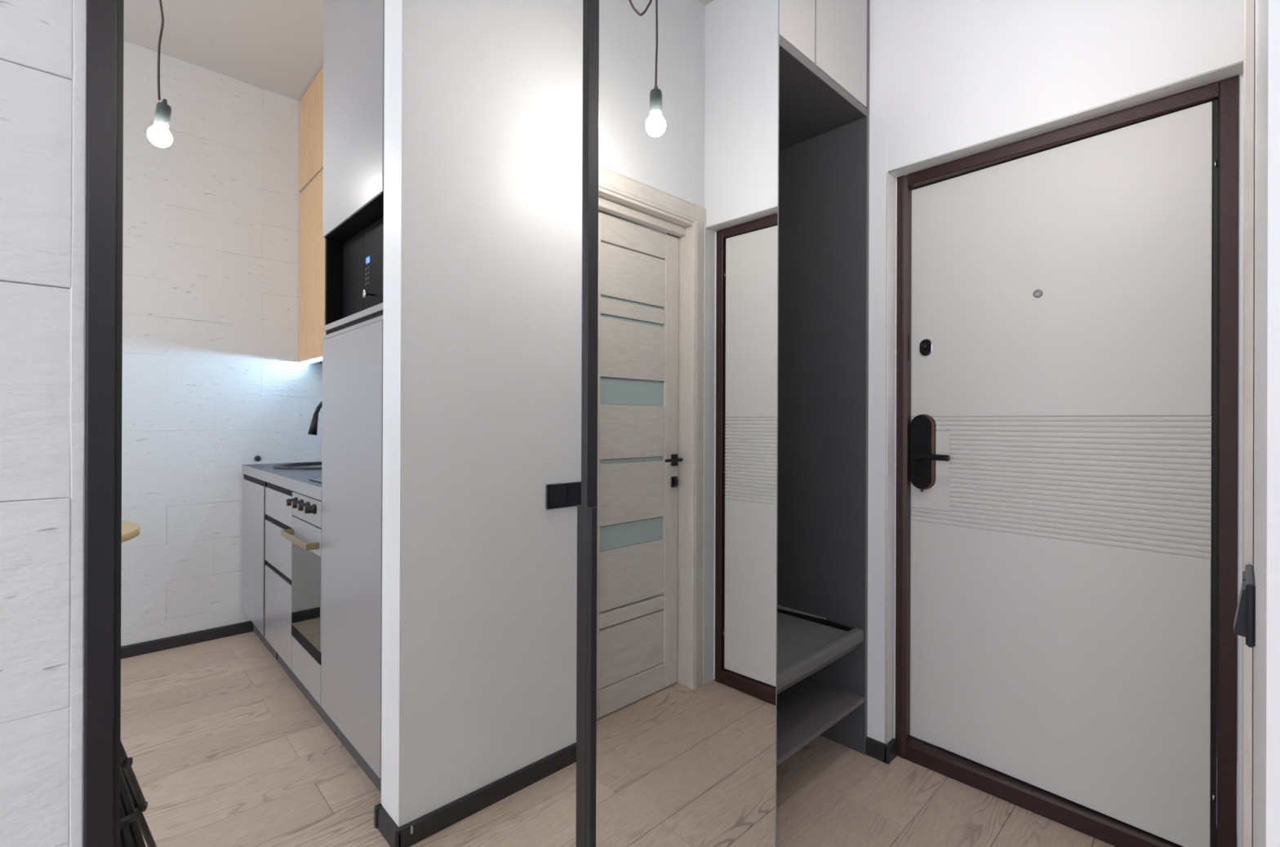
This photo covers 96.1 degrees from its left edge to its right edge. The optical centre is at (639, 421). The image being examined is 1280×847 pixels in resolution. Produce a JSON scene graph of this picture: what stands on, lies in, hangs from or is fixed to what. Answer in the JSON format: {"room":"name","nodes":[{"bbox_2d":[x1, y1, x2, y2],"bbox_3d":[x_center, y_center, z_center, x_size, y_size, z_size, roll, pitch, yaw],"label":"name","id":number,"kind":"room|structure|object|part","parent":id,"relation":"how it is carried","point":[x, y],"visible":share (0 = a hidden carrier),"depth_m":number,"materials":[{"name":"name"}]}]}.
{"room":"apartment entrance hallway","nodes":[
{"label":"apartment entrance hallway","id":0,"kind":"room"},
{"bbox_2d":[0,0,88,846],"bbox_3d":[-1.311,-0.361,-0.004,1.897,3.115,0.192,0,0,-44],"label":"wall","id":1,"kind":"structure","parent":0,"point":[43,43],"depth_m":0.56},
{"bbox_3d":[-0.094,-0.356,1.063,1.330,3.113,0.068,0,0,-44],"label":"door track","id":2,"kind":"object","parent":1,"relation":"attached to","visible":0},
{"bbox_2d":[84,0,599,846],"bbox_3d":[-0.321,-0.349,0.814,0.664,3.088,0.044,0,0,-44],"label":"mirror door","id":3,"kind":"structure","parent":2,"relation":"attached to","point":[342,255],"depth_m":0.75,"materials":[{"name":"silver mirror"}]},
{"bbox_3d":[-0.086,0.626,1.019,0.014,0.949,0.013,0,0,-44],"label":"handle","id":4,"kind":"part","parent":3,"relation":"part of","materials":[{"name":"black metal"}]},
{"bbox_2d":[595,0,779,846],"bbox_3d":[0.118,-0.350,1.288,0.668,3.063,0.024,0,0,-44],"label":"mirror door","id":5,"kind":"structure","parent":2,"relation":"attached to","point":[686,541],"depth_m":1.27,"materials":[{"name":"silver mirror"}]},
{"bbox_3d":[0.357,-0.349,1.520,0.003,3.063,0.019,0,0,-44],"label":"edge trim","id":6,"kind":"part","parent":5,"relation":"part of","materials":[{"name":"black metal"}]},
{"bbox_2d":[776,735,1115,846],"bbox_3d":[-0.039,1.259,-0.584,5.745,0.120,4.136,0,0,-44],"label":"floor","id":7,"kind":"structure","parent":0,"point":[829,793],"depth_m":1.78,"materials":[{"name":"brown wood"}]},
{"bbox_2d":[776,0,869,767],"bbox_3d":[0.303,-0.353,1.996,0.895,3.111,0.592,0,0,-44],"label":"tall cabinet","id":8,"kind":"object","parent":7,"relation":"on","point":[823,290],"visible":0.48,"depth_m":2.15,"materials":[{"name":"grey"}]},
{"bbox_3d":[0.374,-1.513,1.664,0.486,0.754,0.018,0,0,-44],"label":"door","id":9,"kind":"part","parent":8,"relation":"part of","materials":[{"name":"grey"}]},
{"bbox_3d":[0.555,0.751,2.317,0.043,0.006,0.400,0,0,-44],"label":"rail","id":10,"kind":"part","parent":8,"relation":"part of","materials":[{"name":"grey metal"}]},
{"bbox_2d":[777,608,863,690],"bbox_3d":[0.312,0.773,1.982,0.856,0.046,0.549,0,0,-44],"label":"bench cushion","id":11,"kind":"object","parent":8,"relation":"on","point":[805,643],"visible":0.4,"depth_m":1.97,"materials":[{"name":"grey fabric"}]},
{"bbox_2d":[776,677,864,767],"bbox_3d":[0.308,1.005,1.985,0.859,0.018,0.560,0,0,-44],"label":"shelf","id":12,"kind":"object","parent":8,"relation":"attached to","point":[807,708],"depth_m":1.99,"materials":[{"name":"grey wood"}]},
{"bbox_3d":[0.316,-1.118,1.987,0.859,0.027,0.560,0,0,-44],"label":"soffit panel","id":13,"kind":"part","parent":8,"relation":"part of","materials":[{"name":"grey"}]},
{"bbox_3d":[0.685,-1.512,1.961,0.356,0.754,0.018,0,0,-44],"label":"door","id":14,"kind":"part","parent":8,"relation":"part of","materials":[{"name":"grey"}]},
{"bbox_2d":[866,0,1244,846],"bbox_3d":[1.120,-0.351,1.969,0.252,3.113,1.800,0,0,-44],"label":"wall","id":15,"kind":"structure","parent":0,"point":[950,80],"depth_m":1.83,"materials":[{"name":"white paint"}]},
{"bbox_2d":[865,736,896,764],"bbox_3d":[0.869,1.174,2.073,0.072,0.062,0.086,0,0,-44],"label":"baseboard","id":16,"kind":"structure","parent":15,"relation":"attached to","point":[886,753],"depth_m":2.05,"materials":[{"name":"grey"}]},
{"bbox_2d":[895,75,1239,846],"bbox_3d":[1.251,0.162,1.799,0.147,2.088,0.857,0,0,-44],"label":"door","id":17,"kind":"structure","parent":15,"relation":"in","point":[1067,297],"depth_m":1.72,"materials":[{"name":"white metal"}]},
{"bbox_3d":[1.005,-0.266,2.035,0.013,0.018,0.018,0,0,-41],"label":"latch knob","id":18,"kind":"part","parent":17,"relation":"part of","materials":[{"name":"black plastic"}]},
{"bbox_3d":[1.014,-0.262,2.043,0.010,0.056,0.039,0,0,-41],"label":"latch plate","id":19,"kind":"part","parent":17,"relation":"part of","materials":[{"name":"black plastic"}]},
{"bbox_3d":[1.002,0.122,1.987,0.043,0.040,0.131,0,0,-41],"label":"lever handle","id":20,"kind":"part","parent":17,"relation":"part of","materials":[{"name":"black plastic"}]},
{"bbox_3d":[1.255,1.175,1.804,0.100,0.062,0.783,0,0,-44],"label":"frame sill","id":21,"kind":"part","parent":17,"relation":"part of","materials":[{"name":"brown metal"}]},
{"bbox_3d":[1.237,0.749,1.799,0.012,0.778,0.779,0,0,-41],"label":"panel","id":22,"kind":"part","parent":17,"relation":"part of","materials":[{"name":"white"}]},
{"bbox_3d":[1.241,-0.427,1.800,0.012,0.822,0.779,0,0,-41],"label":"panel","id":23,"kind":"part","parent":17,"relation":"part of","materials":[{"name":"white"}]},
{"bbox_2d":[1252,0,1279,846],"bbox_3d":[1.024,-0.352,0.868,1.413,3.113,0.134,0,0,-44],"label":"wall","id":24,"kind":"structure","parent":0,"point":[1266,367],"depth_m":0.43,"materials":[{"name":"white paint"}]},
{"bbox_2d":[1233,564,1255,648],"bbox_3d":[0.870,0.261,0.829,0.163,0.085,0.020,0,0,-44],"label":"light switch","id":25,"kind":"object","parent":24,"relation":"attached to","point":[1244,624],"visible":1,"depth_m":0.78,"materials":[{"name":"black"}]},
{"bbox_3d":[0.874,0.261,0.825,0.163,0.085,0.009,0,0,-44],"label":"frame","id":26,"kind":"part","parent":25,"relation":"part of","materials":[{"name":"black plastic"}]},
{"bbox_2d":[1241,0,1254,846],"bbox_3d":[1.259,0.117,1.102,0.744,2.178,0.146,0,0,-44],"label":"door","id":27,"kind":"structure","parent":24,"relation":"in","point":[1249,5],"depth_m":0.89,"materials":[{"name":"white wood"}]},
{"bbox_3d":[1.453,0.118,1.380,0.078,2.178,0.011,0,0,-44],"label":"casing","id":28,"kind":"part","parent":27,"relation":"part of","materials":[{"name":"white wood"}]},
{"bbox_3d":[1.216,-0.932,1.151,0.741,0.080,0.011,0,0,-44],"label":"casing","id":29,"kind":"part","parent":27,"relation":"part of","materials":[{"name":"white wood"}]}
]}

